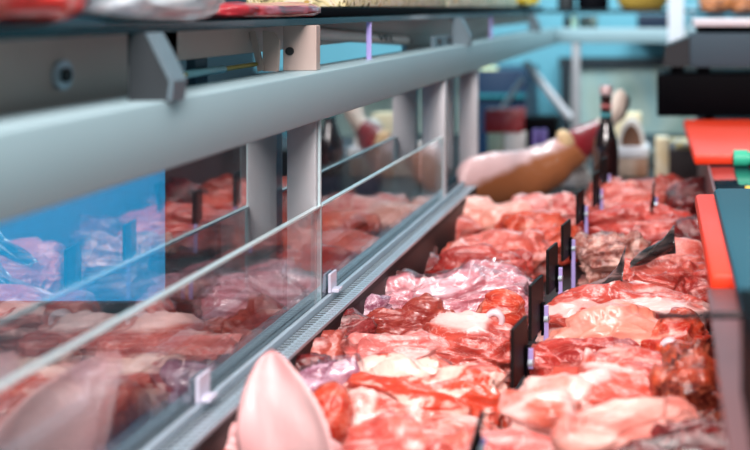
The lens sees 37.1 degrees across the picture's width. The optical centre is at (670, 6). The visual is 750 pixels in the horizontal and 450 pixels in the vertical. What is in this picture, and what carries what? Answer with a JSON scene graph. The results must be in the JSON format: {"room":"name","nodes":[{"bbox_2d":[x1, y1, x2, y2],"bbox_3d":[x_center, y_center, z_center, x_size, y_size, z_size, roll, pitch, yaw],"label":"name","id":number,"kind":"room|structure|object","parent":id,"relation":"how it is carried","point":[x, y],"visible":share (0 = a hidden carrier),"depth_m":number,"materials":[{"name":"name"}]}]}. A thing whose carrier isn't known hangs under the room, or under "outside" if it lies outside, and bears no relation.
{"room":"food shop","nodes":[
{"label":"food shop","id":0,"kind":"room"},
{"bbox_2d":[165,0,255,356],"bbox_3d":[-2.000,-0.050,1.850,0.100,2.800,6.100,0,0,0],"label":"glass panel","id":1,"kind":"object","parent":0,"point":[210,200],"depth_m":4.40,"materials":[{"name":"clear glass"}]},
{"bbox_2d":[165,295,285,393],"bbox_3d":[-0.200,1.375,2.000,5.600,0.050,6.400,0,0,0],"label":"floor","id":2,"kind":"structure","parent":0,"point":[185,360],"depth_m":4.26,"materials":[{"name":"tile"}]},
{"bbox_2d":[0,170,164,449],"bbox_3d":[-1.070,0.735,1.240,0.920,1.230,0.300,0,0,0],"label":"glass panel","id":3,"kind":"object","parent":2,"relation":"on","point":[68,269],"visible":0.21,"depth_m":1.22,"materials":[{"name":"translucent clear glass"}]},
{"bbox_2d":[0,0,749,449],"bbox_3d":[-0.005,0.375,2.030,1.249,1.950,3.620,0,0,0],"label":"display case","id":4,"kind":"object","parent":2,"relation":"on","point":[81,116],"depth_m":1.21,"materials":[{"name":"metal"}]},
{"bbox_2d":[51,60,73,89],"bbox_3d":[-0.500,0.056,0.856,0.004,0.025,0.025,0,0,0],"label":"washer","id":5,"kind":"object","parent":4,"relation":"in","point":[62,71],"depth_m":0.85,"materials":[{"name":"metal"}]},
{"bbox_2d":[195,369,217,403],"bbox_3d":[-0.418,0.342,0.940,0.012,0.024,0.024,0,0,0],"label":"glass clip","id":6,"kind":"object","parent":4,"relation":"attached to","point":[203,394],"visible":1,"depth_m":0.94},
{"bbox_2d":[236,349,332,449],"bbox_3d":[-0.316,0.379,0.904,0.110,0.148,0.063,0,0,8],"label":"pig ear","id":7,"kind":"object","parent":4,"relation":"on","point":[277,410],"visible":1,"depth_m":0.90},
{"bbox_2d":[331,439,342,449],"bbox_3d":[-0.326,0.400,0.910,0.084,0.063,0.041,0,0,-6],"label":"fold","id":8,"kind":"object","parent":7,"relation":"on","point":[336,446],"visible":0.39,"depth_m":0.91,"materials":[{"name":"food"}]},
{"bbox_2d":[296,352,338,372],"bbox_3d":[-0.400,0.405,1.124,0.079,0.074,0.076,0,0,0],"label":"scrap","id":9,"kind":"object","parent":4,"relation":"on","point":[305,360],"visible":0.16,"depth_m":1.10,"materials":[{"name":"food"}]},
{"bbox_2d":[161,185,476,449],"bbox_3d":[-0.407,0.369,1.270,0.024,0.014,1.700,0,0,0],"label":"vent grille","id":10,"kind":"object","parent":4,"relation":"attached to","point":[206,426],"depth_m":1.22,"materials":[{"name":"metal"}]},
{"bbox_2d":[311,327,347,359],"bbox_3d":[-0.401,0.396,1.167,0.076,0.068,0.078,0,0,-10],"label":"scrap","id":11,"kind":"object","parent":4,"relation":"on","point":[329,342],"visible":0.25,"depth_m":1.16,"materials":[{"name":"food"}]},
{"bbox_2d":[298,355,363,392],"bbox_3d":[-0.362,0.412,1.092,0.117,0.104,0.104,0,0,-20],"label":"piece of meat","id":12,"kind":"object","parent":4,"relation":"on","point":[340,371],"visible":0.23,"depth_m":1.07,"materials":[{"name":"pink food"}]},
{"bbox_2d":[328,269,342,292],"bbox_3d":[-0.418,0.342,1.300,0.012,0.024,0.024,0,0,0],"label":"glass clip","id":13,"kind":"object","parent":4,"relation":"attached to","point":[332,276],"visible":1,"depth_m":1.29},
{"bbox_2d":[338,307,377,338],"bbox_3d":[-0.404,0.404,1.266,0.115,0.076,0.084,0,0,-20],"label":"scrap","id":14,"kind":"object","parent":4,"relation":"on","point":[352,318],"visible":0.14,"depth_m":1.25,"materials":[{"name":"red food"}]},
{"bbox_2d":[366,22,371,58],"bbox_3d":[-0.450,0.050,1.552,0.008,0.056,0.003,0,0,0],"label":"holder","id":15,"kind":"object","parent":4,"relation":"on","point":[368,24],"visible":0.91,"depth_m":1.55,"materials":[{"name":"purple plastic"}]},
{"bbox_2d":[0,10,749,39],"bbox_3d":[-0.140,0.016,2.215,1.400,0.012,3.730,0,0,0],"label":"glass shelf","id":16,"kind":"object","parent":4,"relation":"on","point":[69,27],"visible":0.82,"depth_m":1.04,"materials":[{"name":"glass"}]},
{"bbox_2d":[0,0,86,25],"bbox_3d":[-0.504,-0.022,0.697,0.160,0.072,0.233,0,0,0],"label":"pack","id":17,"kind":"object","parent":16,"relation":"on","point":[12,12],"visible":1,"depth_m":0.74},
{"bbox_2d":[70,0,224,22],"bbox_3d":[-0.489,-0.016,0.912,0.138,0.059,0.246,0,0,0],"label":"pack","id":18,"kind":"object","parent":16,"relation":"on","point":[109,11],"visible":0.79,"depth_m":0.88},
{"bbox_2d":[199,1,320,19],"bbox_3d":[-0.499,0.003,1.204,0.122,0.021,0.287,0,0,0],"label":"pack","id":19,"kind":"object","parent":16,"relation":"on","point":[232,9],"visible":0.66,"depth_m":1.15},
{"bbox_2d":[320,27,410,45],"bbox_3d":[-0.492,0.048,1.661,0.020,0.049,0.551,0,0,0],"label":"tube","id":20,"kind":"object","parent":16,"relation":"attached to","point":[326,33],"visible":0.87,"depth_m":1.62,"materials":[{"name":"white plastic"}]},
{"bbox_2d":[299,7,543,17],"bbox_3d":[-0.535,0.007,2.510,0.170,0.013,2.380,0,0,0],"label":"tray","id":21,"kind":"object","parent":16,"relation":"on","point":[325,11],"visible":0.64,"depth_m":1.77,"materials":[{"name":"plastic"}]},
{"bbox_2d":[247,0,445,6],"bbox_3d":[-0.522,-0.035,1.771,0.140,0.070,0.644,0,0,0],"label":"patterned box","id":22,"kind":"object","parent":21,"relation":"on","point":[321,3],"visible":0.69,"depth_m":1.56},
{"bbox_2d":[445,0,516,6],"bbox_3d":[-0.522,-0.035,2.585,0.140,0.070,0.946,0,0,0],"label":"patterned box","id":23,"kind":"object","parent":21,"relation":"on","point":[449,3],"visible":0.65,"depth_m":2.48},
{"bbox_2d":[517,0,539,6],"bbox_3d":[-0.516,-0.031,3.372,0.142,0.063,0.546,0,0,0],"label":"packet","id":24,"kind":"object","parent":21,"relation":"on","point":[520,3],"visible":0.41,"depth_m":3.32,"materials":[{"name":"plastic"}]},
{"bbox_2d":[557,0,574,9],"bbox_3d":[-0.393,-0.040,3.910,0.067,0.100,0.067,0,0,0],"label":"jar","id":25,"kind":"object","parent":16,"relation":"on","point":[561,4],"visible":1,"depth_m":3.88,"materials":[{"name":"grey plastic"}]},
{"bbox_2d":[577,0,608,9],"bbox_3d":[-0.293,-0.040,3.910,0.118,0.100,0.118,0,0,0],"label":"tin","id":26,"kind":"object","parent":16,"relation":"on","point":[581,4],"visible":1,"depth_m":3.86,"materials":[{"name":"black metal"}]},
{"bbox_2d":[617,0,666,9],"bbox_3d":[-0.107,-0.048,3.920,0.228,0.117,0.228,0,0,0],"label":"wicker basket","id":27,"kind":"object","parent":16,"relation":"on","point":[624,4],"visible":1,"depth_m":3.85,"materials":[{"name":"yellow wicker"}]},
{"bbox_2d":[341,409,475,449],"bbox_3d":[-0.235,0.422,0.924,0.167,0.100,0.101,0,0,-5],"label":"pork chop","id":28,"kind":"object","parent":4,"relation":"on","point":[387,430],"visible":0.84,"depth_m":0.93,"materials":[{"name":"red food"}]},
{"bbox_2d":[396,268,422,277],"bbox_3d":[-0.418,0.420,1.520,0.108,0.081,0.109,0,0,-40],"label":"scrap","id":29,"kind":"object","parent":4,"relation":"on","point":[403,270],"visible":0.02,"depth_m":1.52,"materials":[{"name":"food"}]},
{"bbox_2d":[365,292,454,334],"bbox_3d":[-0.340,0.425,1.349,0.185,0.106,0.128,0,0,-10],"label":"slab","id":30,"kind":"object","parent":4,"relation":"on","point":[417,311],"visible":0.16,"depth_m":1.34,"materials":[{"name":"red food"}]},
{"bbox_2d":[363,294,391,314],"bbox_3d":[-0.409,0.410,1.378,0.074,0.076,0.087,0,0,-30],"label":"scrap","id":31,"kind":"object","parent":30,"relation":"on","point":[373,301],"visible":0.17,"depth_m":1.35,"materials":[{"name":"pink food"}]},
{"bbox_2d":[348,386,499,432],"bbox_3d":[-0.260,0.427,1.009,0.213,0.110,0.112,0,0,3],"label":"rib","id":32,"kind":"object","parent":4,"relation":"on","point":[367,403],"visible":0.37,"depth_m":1.01,"materials":[{"name":"food"}]},
{"bbox_2d":[312,380,353,444],"bbox_3d":[-0.325,0.407,0.988,0.047,0.094,0.069,0,0,-10],"label":"flap","id":33,"kind":"object","parent":32,"relation":"on","point":[333,398],"visible":0.52,"depth_m":0.98,"materials":[{"name":"red food"}]},
{"bbox_2d":[343,352,508,429],"bbox_3d":[-0.252,0.419,1.075,0.195,0.106,0.124,0,0,4],"label":"meat","id":34,"kind":"object","parent":4,"relation":"on","point":[433,383],"visible":0.48,"depth_m":1.05,"materials":[{"name":"red food"}]},
{"bbox_2d":[423,246,438,277],"bbox_3d":[-0.407,0.433,1.709,0.122,0.085,0.102,0,0,40],"label":"scrap","id":35,"kind":"object","parent":4,"relation":"on","point":[433,259],"visible":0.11,"depth_m":1.70,"materials":[{"name":"pink food"}]},
{"bbox_2d":[385,257,544,315],"bbox_3d":[-0.313,0.425,1.483,0.274,0.121,0.154,0,0,-16],"label":"meat","id":36,"kind":"object","parent":4,"relation":"on","point":[462,289],"visible":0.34,"depth_m":1.45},
{"bbox_2d":[456,214,483,239],"bbox_3d":[-0.421,0.430,1.967,0.145,0.080,0.094,0,0,30],"label":"scrap","id":37,"kind":"object","parent":4,"relation":"on","point":[466,225],"visible":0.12,"depth_m":1.93,"materials":[{"name":"food"}]},
{"bbox_2d":[421,310,524,388],"bbox_3d":[-0.244,0.416,1.239,0.152,0.108,0.113,0,0,14],"label":"pork hock","id":38,"kind":"object","parent":4,"relation":"on","point":[472,337],"visible":0.35,"depth_m":1.21,"materials":[{"name":"red food"}]},
{"bbox_2d":[476,288,525,325],"bbox_3d":[-0.207,0.380,1.277,0.067,0.070,0.073,0,0,0],"label":"meat","id":39,"kind":"object","parent":38,"relation":"on","point":[500,305],"visible":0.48,"depth_m":1.26,"materials":[{"name":"red food"}]},
{"bbox_2d":[468,410,486,449],"bbox_3d":[-0.158,0.358,0.841,0.016,0.052,0.040,0,0,-6],"label":"price tag","id":40,"kind":"object","parent":4,"relation":"in","point":[478,442],"visible":1,"depth_m":0.84,"materials":[{"name":"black plastic"}]},
{"bbox_2d":[489,16,491,37],"bbox_3d":[-0.450,0.050,2.602,0.008,0.056,0.003,0,0,0],"label":"holder","id":41,"kind":"object","parent":4,"relation":"on","point":[490,17],"visible":0.88,"depth_m":2.60,"materials":[{"name":"purple plastic"}]},
{"bbox_2d":[487,133,504,152],"bbox_3d":[-0.532,0.423,3.195,0.048,0.084,0.090,0,0,0],"label":"packet","id":42,"kind":"object","parent":4,"relation":"on","point":[495,141],"visible":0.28,"depth_m":3.15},
{"bbox_2d":[484,107,525,132],"bbox_3d":[-0.508,0.346,3.195,0.115,0.070,0.090,0,0,0],"label":"box","id":43,"kind":"object","parent":42,"relation":"on","point":[496,119],"visible":1,"depth_m":3.15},
{"bbox_2d":[463,195,531,230],"bbox_3d":[-0.343,0.418,2.031,0.217,0.104,0.140,0,0,6],"label":"flank","id":44,"kind":"object","parent":4,"relation":"on","point":[482,209],"visible":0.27,"depth_m":1.99,"materials":[{"name":"pink food"}]},
{"bbox_2d":[438,228,558,281],"bbox_3d":[-0.297,0.424,1.765,0.214,0.101,0.132,0,0,-8],"label":"beef cut","id":45,"kind":"object","parent":4,"relation":"on","point":[533,241],"visible":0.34,"depth_m":1.75,"materials":[{"name":"food"}]},
{"bbox_2d":[458,428,554,449],"bbox_3d":[-0.150,0.421,0.942,0.140,0.082,0.090,0,0,0],"label":"pork trimming","id":46,"kind":"object","parent":4,"relation":"on","point":[509,438],"visible":0.85,"depth_m":0.93,"materials":[{"name":"food"}]},
{"bbox_2d":[504,131,526,150],"bbox_3d":[-0.475,0.423,3.195,0.060,0.084,0.090,0,0,0],"label":"packet","id":47,"kind":"object","parent":4,"relation":"on","point":[512,141],"visible":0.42,"depth_m":3.15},
{"bbox_2d":[532,129,538,145],"bbox_3d":[-0.405,0.415,3.115,0.018,0.099,0.030,0,0,0],"label":"packet","id":48,"kind":"object","parent":4,"relation":"on","point":[535,132],"visible":0.47,"depth_m":3.10,"materials":[{"name":"purple plastic"}]},
{"bbox_2d":[494,210,578,266],"bbox_3d":[-0.233,0.419,1.892,0.173,0.103,0.138,0,0,-12],"label":"beef cut","id":49,"kind":"object","parent":4,"relation":"on","point":[548,222],"visible":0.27,"depth_m":1.86,"materials":[{"name":"red food"}]},
{"bbox_2d":[524,115,558,148],"bbox_3d":[-0.404,0.408,3.260,0.099,0.132,0.100,0,0,0],"label":"carton","id":50,"kind":"object","parent":4,"relation":"on","point":[549,122],"visible":0.46,"depth_m":3.21,"materials":[{"name":"cardboard"}]},
{"bbox_2d":[456,89,629,202],"bbox_3d":[-0.368,0.344,2.499,0.258,0.270,0.580,0,0,36],"label":"ham","id":51,"kind":"object","parent":4,"relation":"on","point":[500,176],"visible":0.84,"depth_m":2.39,"materials":[{"name":"food"}]},
{"bbox_2d":[540,129,546,144],"bbox_3d":[-0.381,0.415,3.115,0.018,0.099,0.030,0,0,0],"label":"packet","id":52,"kind":"object","parent":4,"relation":"on","point":[543,132],"visible":0.44,"depth_m":3.10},
{"bbox_2d":[498,373,593,436],"bbox_3d":[-0.113,0.405,0.987,0.106,0.106,0.108,0,0,8],"label":"block","id":53,"kind":"object","parent":4,"relation":"on","point":[537,405],"visible":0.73,"depth_m":0.96,"materials":[{"name":"food"}]},
{"bbox_2d":[511,191,590,229],"bbox_3d":[-0.238,0.416,2.082,0.175,0.102,0.155,0,0,-20],"label":"flank","id":54,"kind":"object","parent":4,"relation":"on","point":[564,202],"visible":0.26,"depth_m":2.03,"materials":[{"name":"food"}]},
{"bbox_2d":[546,242,562,294],"bbox_3d":[-0.152,0.368,1.369,0.012,0.107,0.046,0,0,9],"label":"price tag","id":55,"kind":"object","parent":4,"relation":"on","point":[554,272],"visible":0.8,"depth_m":1.37,"materials":[{"name":"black plastic"}]},
{"bbox_2d":[564,14,570,27],"bbox_3d":[-0.380,0.051,3.810,0.026,0.051,0.026,0,0,0],"label":"bottle","id":56,"kind":"object","parent":4,"relation":"on","point":[567,20],"visible":1,"depth_m":3.80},
{"bbox_2d":[561,219,575,287],"bbox_3d":[-0.149,0.372,1.519,0.012,0.117,0.046,0,0,9],"label":"price tag","id":57,"kind":"object","parent":4,"relation":"on","point":[568,244],"visible":0.88,"depth_m":1.53,"materials":[{"name":"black plastic"}]},
{"bbox_2d":[571,13,576,27],"bbox_3d":[-0.354,0.050,3.810,0.024,0.053,0.024,0,0,0],"label":"jar","id":58,"kind":"object","parent":4,"relation":"on","point":[574,17],"visible":1,"depth_m":3.80,"materials":[{"name":"green glass"}]},
{"bbox_2d":[560,163,591,186],"bbox_3d":[-0.280,0.445,2.740,0.170,0.159,0.102,0,0,0],"label":"parcel","id":59,"kind":"object","parent":4,"relation":"on","point":[581,177],"visible":0.16,"depth_m":2.70,"materials":[{"name":"white paper"}]},
{"bbox_2d":[584,154,592,164],"bbox_3d":[-0.259,0.388,2.773,0.104,0.092,0.124,0,0,0],"label":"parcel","id":60,"kind":"object","parent":59,"relation":"on","point":[590,157],"visible":0.06,"depth_m":2.73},
{"bbox_2d":[576,188,588,233],"bbox_3d":[-0.148,0.360,1.739,0.012,0.109,0.045,0,0,9],"label":"price tag","id":61,"kind":"object","parent":4,"relation":"on","point":[582,213],"visible":0.85,"depth_m":1.74,"materials":[{"name":"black plastic"}]},
{"bbox_2d":[530,336,639,375],"bbox_3d":[-0.090,0.403,1.140,0.147,0.086,0.070,0,0,6],"label":"fillet","id":62,"kind":"object","parent":4,"relation":"on","point":[549,353],"visible":0.26,"depth_m":1.13,"materials":[{"name":"red food"}]},
{"bbox_2d":[579,16,597,27],"bbox_3d":[-0.302,0.055,3.805,0.066,0.044,0.030,0,0,0],"label":"packet","id":63,"kind":"object","parent":4,"relation":"on","point":[584,21],"visible":1,"depth_m":3.79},
{"bbox_2d":[592,170,603,209],"bbox_3d":[-0.135,0.367,1.929,0.012,0.124,0.045,0,0,9],"label":"price tag","id":64,"kind":"object","parent":4,"relation":"on","point":[597,192],"visible":0.87,"depth_m":1.93,"materials":[{"name":"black plastic"}]},
{"bbox_2d":[545,299,657,345],"bbox_3d":[-0.059,0.404,1.206,0.206,0.118,0.109,0,0,-2],"label":"pork hind","id":65,"kind":"object","parent":4,"relation":"on","point":[616,318],"visible":0.12,"depth_m":1.20,"materials":[{"name":"food"}]},
{"bbox_2d":[528,275,549,340],"bbox_3d":[-0.151,0.356,1.199,0.012,0.083,0.050,0,0,9],"label":"price tag","id":66,"kind":"object","parent":65,"relation":"on","point":[538,312],"visible":0.87,"depth_m":1.20,"materials":[{"name":"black plastic"}]},
{"bbox_2d":[640,307,712,351],"bbox_3d":[0.006,0.382,1.167,0.083,0.080,0.088,0,0,0],"label":"shank end","id":67,"kind":"object","parent":65,"relation":"on","point":[664,332],"visible":0.31,"depth_m":1.15,"materials":[{"name":"red food"}]},
{"bbox_2d":[542,343,661,405],"bbox_3d":[-0.061,0.410,1.060,0.182,0.116,0.142,0,0,6],"label":"rump","id":68,"kind":"object","parent":4,"relation":"on","point":[619,371],"visible":0.21,"depth_m":1.04,"materials":[{"name":"food"}]},
{"bbox_2d":[510,315,534,388],"bbox_3d":[-0.152,0.356,1.069,0.012,0.066,0.050,0,0,9],"label":"price tag","id":69,"kind":"object","parent":68,"relation":"on","point":[522,360],"visible":0.88,"depth_m":1.07,"materials":[{"name":"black plastic"}]},
{"bbox_2d":[593,85,618,178],"bbox_3d":[-0.151,0.324,2.420,0.061,0.283,0.061,0,0,0],"label":"wine bottle","id":70,"kind":"object","parent":4,"relation":"on","point":[605,141],"visible":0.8,"depth_m":2.40,"materials":[{"name":"black glass"}]},
{"bbox_2d":[573,230,650,285],"bbox_3d":[-0.089,0.403,1.621,0.141,0.113,0.110,0,0,-10],"label":"meat","id":71,"kind":"object","parent":4,"relation":"on","point":[599,253],"visible":0.48,"depth_m":1.59,"materials":[{"name":"food"}]},
{"bbox_2d":[535,280,709,343],"bbox_3d":[-0.060,0.405,1.341,0.228,0.106,0.105,0,0,-5],"label":"sliced loin","id":72,"kind":"object","parent":4,"relation":"on","point":[659,299],"visible":0.34,"depth_m":1.33,"materials":[{"name":"food"}]},
{"bbox_2d":[590,246,625,283],"bbox_3d":[-0.094,0.344,1.351,0.070,0.068,0.017,0,0,0],"label":"plastic sheet","id":73,"kind":"object","parent":72,"relation":"on","point":[617,273],"visible":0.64,"depth_m":1.35,"materials":[{"name":"plastic"}]},
{"bbox_2d":[587,181,666,211],"bbox_3d":[-0.081,0.410,2.051,0.189,0.131,0.170,0,0,-3],"label":"joint","id":74,"kind":"object","parent":4,"relation":"on","point":[615,193],"visible":0.24,"depth_m":2.04,"materials":[{"name":"red food"}]},
{"bbox_2d":[601,156,610,186],"bbox_3d":[-0.130,0.360,2.079,0.012,0.116,0.045,0,0,9],"label":"price tag","id":75,"kind":"object","parent":74,"relation":"on","point":[605,176],"visible":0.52,"depth_m":2.08,"materials":[{"name":"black plastic"}]},
{"bbox_2d":[614,112,641,138],"bbox_3d":[-0.127,0.386,3.015,0.083,0.159,0.070,0,0,0],"label":"cheese block","id":76,"kind":"object","parent":4,"relation":"on","point":[637,115],"visible":0.24,"depth_m":2.98,"materials":[{"name":"yellow food"}]},
{"bbox_2d":[575,200,692,245],"bbox_3d":[-0.057,0.397,1.847,0.240,0.098,0.145,0,0,3],"label":"roll","id":77,"kind":"object","parent":4,"relation":"on","point":[624,218],"visible":0.39,"depth_m":1.82,"materials":[{"name":"red food"}]},
{"bbox_2d":[650,181,657,211],"bbox_3d":[-0.032,0.377,1.860,0.018,0.129,0.030,0,0,0],"label":"price tag","id":78,"kind":"object","parent":77,"relation":"on","point":[654,200],"visible":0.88,"depth_m":1.85,"materials":[{"name":"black plastic"}]},
{"bbox_2d":[619,157,648,176],"bbox_3d":[-0.109,0.439,2.900,0.093,0.052,0.100,0,0,0],"label":"box","id":79,"kind":"object","parent":4,"relation":"on","point":[628,167],"visible":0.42,"depth_m":2.85,"materials":[{"name":"beige cardboard"}]},
{"bbox_2d":[619,142,649,157],"bbox_3d":[-0.112,0.398,2.900,0.104,0.028,0.110,0,0,0],"label":"lid","id":80,"kind":"object","parent":79,"relation":"on","point":[624,151],"visible":0.53,"depth_m":2.85,"materials":[{"name":"white paint"}]},
{"bbox_2d":[618,118,644,146],"bbox_3d":[-0.109,0.347,2.890,0.074,0.074,0.050,0,0,0],"label":"cheese","id":81,"kind":"object","parent":80,"relation":"on","point":[631,133],"visible":1,"depth_m":2.87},
{"bbox_2d":[585,173,683,202],"bbox_3d":[-0.066,0.409,2.213,0.262,0.115,0.124,0,0,-2],"label":"joint","id":82,"kind":"object","parent":4,"relation":"on","point":[662,182],"visible":0.1,"depth_m":2.19,"materials":[{"name":"red food"}]},
{"bbox_2d":[649,148,654,165],"bbox_3d":[-0.064,0.442,3.075,0.035,0.046,0.050,0,0,0],"label":"carton","id":83,"kind":"object","parent":4,"relation":"on","point":[652,150],"visible":0.46,"depth_m":3.05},
{"bbox_2d":[655,136,668,177],"bbox_3d":[-0.024,0.408,2.825,0.038,0.113,0.050,0,0,0],"label":"carton","id":84,"kind":"object","parent":4,"relation":"on","point":[661,142],"visible":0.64,"depth_m":2.80,"materials":[{"name":"beige cardboard"}]},
{"bbox_2d":[623,237,705,291],"bbox_3d":[-0.008,0.400,1.499,0.171,0.117,0.189,0,0,12],"label":"folded chop","id":85,"kind":"object","parent":4,"relation":"on","point":[669,271],"visible":0.3,"depth_m":1.47,"materials":[{"name":"red food"}]},
{"bbox_2d":[630,225,675,267],"bbox_3d":[-0.025,0.334,1.451,0.064,0.057,0.017,0,0,0],"label":"plastic sheet","id":86,"kind":"object","parent":85,"relation":"on","point":[666,246],"visible":1,"depth_m":1.45,"materials":[{"name":"black plastic"}]},
{"bbox_2d":[611,416,726,449],"bbox_3d":[0.014,0.409,0.886,0.186,0.108,0.125,0,0,0],"label":"minced trimmings","id":87,"kind":"object","parent":4,"relation":"on","point":[703,433],"visible":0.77,"depth_m":0.88,"materials":[{"name":"pink food"}]},
{"bbox_2d":[550,396,699,449],"bbox_3d":[-0.037,0.374,0.912,0.138,0.059,0.061,0,0,-14],"label":"meat","id":88,"kind":"object","parent":87,"relation":"on","point":[608,425],"visible":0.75,"depth_m":0.90,"materials":[{"name":"food"}]},
{"bbox_2d":[669,148,697,179],"bbox_3d":[0.056,0.423,2.830,0.123,0.084,0.100,0,0,0],"label":"crate","id":89,"kind":"object","parent":4,"relation":"on","point":[681,163],"visible":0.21,"depth_m":2.78,"materials":[{"name":"black plastic"}]},
{"bbox_2d":[669,137,689,148],"bbox_3d":[0.037,0.370,2.820,0.089,0.037,0.069,0,0,0],"label":"packet","id":90,"kind":"object","parent":89,"relation":"on","point":[674,143],"visible":0.53,"depth_m":2.79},
{"bbox_2d":[648,339,722,419],"bbox_3d":[0.021,0.398,1.042,0.109,0.137,0.170,0,0,-4],"label":"meat","id":91,"kind":"object","parent":4,"relation":"on","point":[688,370],"visible":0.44,"depth_m":1.00,"materials":[{"name":"red food"}]},
{"bbox_2d":[665,176,705,214],"bbox_3d":[0.042,0.404,2.057,0.157,0.123,0.208,0,0,-10],"label":"joint","id":92,"kind":"object","parent":4,"relation":"on","point":[681,195],"visible":0.26,"depth_m":2.05,"materials":[{"name":"red food"}]},
{"bbox_2d":[673,215,700,240],"bbox_3d":[0.049,0.405,1.800,0.129,0.099,0.118,0,0,-44],"label":"joint","id":93,"kind":"object","parent":4,"relation":"on","point":[687,227],"visible":0.11,"depth_m":1.77,"materials":[{"name":"food"}]},
{"bbox_2d":[680,262,711,331],"bbox_3d":[0.046,0.402,1.460,0.093,0.094,0.131,0,0,0],"label":"loin end","id":94,"kind":"object","parent":4,"relation":"on","point":[697,285],"visible":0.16,"depth_m":1.41,"materials":[{"name":"red food"}]},
{"bbox_2d":[657,18,749,119],"bbox_3d":[0.234,0.148,2.460,0.532,0.243,0.200,0,0,0],"label":"scale","id":95,"kind":"object","parent":4,"relation":"on","point":[704,91],"visible":0.97,"depth_m":2.37,"materials":[{"name":"black plastic"}]},
{"bbox_2d":[692,18,749,25],"bbox_3d":[0.276,0.035,2.460,0.448,0.017,0.180,0,0,0],"label":"tray","id":96,"kind":"object","parent":95,"relation":"on","point":[695,21],"depth_m":2.37,"materials":[{"name":"white paint"}]},
{"bbox_2d":[695,194,735,288],"bbox_3d":[0.242,0.260,1.190,0.416,0.020,0.420,0,0,-1],"label":"cutting board","id":97,"kind":"object","parent":4,"relation":"on","point":[718,268],"visible":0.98,"depth_m":1.10,"materials":[{"name":"red plastic"}]},
{"bbox_2d":[714,189,749,309],"bbox_3d":[0.243,0.244,1.066,0.374,0.012,0.612,0,0,0],"label":"cutting board","id":98,"kind":"object","parent":97,"relation":"on","point":[733,205],"visible":0.79,"depth_m":1.12,"materials":[{"name":"blue plastic"}]},
{"bbox_2d":[656,312,740,319],"bbox_3d":[0.097,0.232,0.790,0.216,0.010,0.009,0,0,0],"label":"skewer","id":99,"kind":"object","parent":98,"relation":"on","point":[678,315],"visible":1,"depth_m":0.79,"materials":[{"name":"black metal"}]},
{"bbox_2d":[683,120,749,164],"bbox_3d":[0.227,0.260,2.050,0.387,0.020,0.540,0,0,-1],"label":"cutting board","id":100,"kind":"object","parent":4,"relation":"on","point":[711,142],"visible":1,"depth_m":1.97,"materials":[{"name":"red plastic"}]},
{"bbox_2d":[732,150,749,165],"bbox_3d":[0.141,0.256,1.765,0.074,0.028,0.028,0,0,0],"label":"roll","id":101,"kind":"object","parent":4,"relation":"on","point":[739,157],"visible":1,"depth_m":1.75,"materials":[{"name":"green plastic"}]},
{"bbox_2d":[738,289,749,438],"bbox_3d":[0.170,0.232,0.627,0.248,0.074,0.189,0,0,0],"label":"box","id":102,"kind":"object","parent":4,"relation":"on","point":[743,294],"visible":1,"depth_m":0.67,"materials":[{"name":"plastic"}]},
{"bbox_3d":[-0.412,0.419,0.936,0.073,0.063,0.086,0,0,0],"label":"scrap","id":103,"kind":"object","parent":4,"relation":"in","visible":0},
{"bbox_2d":[225,421,237,449],"bbox_3d":[-0.399,0.410,0.952,0.061,0.077,0.063,0,0,-30],"label":"meat","id":104,"kind":"object","parent":103,"relation":"on","point":[231,444],"visible":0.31,"depth_m":0.93,"materials":[{"name":"pink food"}]},
{"bbox_2d":[479,65,537,154],"bbox_3d":[-0.706,0.800,4.492,0.215,1.099,0.415,0,0,0],"label":"base cabinet","id":105,"kind":"object","parent":2,"relation":"on","point":[495,86],"depth_m":4.30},
{"bbox_2d":[256,0,737,129],"bbox_3d":[-0.200,-0.050,4.950,5.600,2.800,0.100,0,0,0],"label":"wall","id":106,"kind":"structure","parent":0,"point":[547,58],"depth_m":4.90,"materials":[{"name":"blue paint"}]},
{"bbox_2d":[255,71,456,294],"bbox_3d":[-1.325,0.825,4.889,1.250,1.050,0.019,0,0,0],"label":"glass panel","id":107,"kind":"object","parent":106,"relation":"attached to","point":[270,152],"depth_m":4.88,"materials":[{"name":"clear glass"}]},
{"bbox_2d":[559,57,749,133],"bbox_3d":[0.139,0.543,4.867,1.322,0.615,0.055,0,0,0],"label":"window","id":108,"kind":"structure","parent":106,"relation":"in","point":[636,76],"depth_m":4.87,"materials":[{"name":"glass"}]},
{"bbox_2d":[688,5,749,27],"bbox_3d":[0.515,0.052,4.715,0.870,0.125,0.370,0,0,0],"label":"wall shelf","id":109,"kind":"object","parent":106,"relation":"attached to","point":[691,17],"visible":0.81,"depth_m":4.53,"materials":[{"name":"silver metal"}]},
{"bbox_2d":[697,0,731,15],"bbox_3d":[0.195,-0.013,4.655,0.154,0.106,0.184,0,0,0],"label":"bread loaf","id":110,"kind":"object","parent":109,"relation":"on","point":[704,4],"visible":0.73,"depth_m":4.58,"materials":[{"name":"orange food"}]},
{"bbox_2d":[728,0,749,15],"bbox_3d":[0.321,-0.007,4.650,0.168,0.093,0.160,0,0,0],"label":"bread loaf","id":111,"kind":"object","parent":109,"relation":"on","point":[736,4],"visible":0.68,"depth_m":4.59,"materials":[{"name":"orange food"}]},
{"bbox_3d":[-0.050,0.111,4.750,0.274,0.013,0.299,0,0,0],"label":"wall ledge","id":112,"kind":"object","parent":106,"relation":"attached to","visible":0},
{"bbox_2d":[637,14,667,27],"bbox_3d":[-0.064,0.068,4.700,0.173,0.072,0.160,0,0,0],"label":"storage bin","id":113,"kind":"object","parent":112,"relation":"on","point":[643,20],"visible":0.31,"depth_m":4.62,"materials":[{"name":"blue plastic"}]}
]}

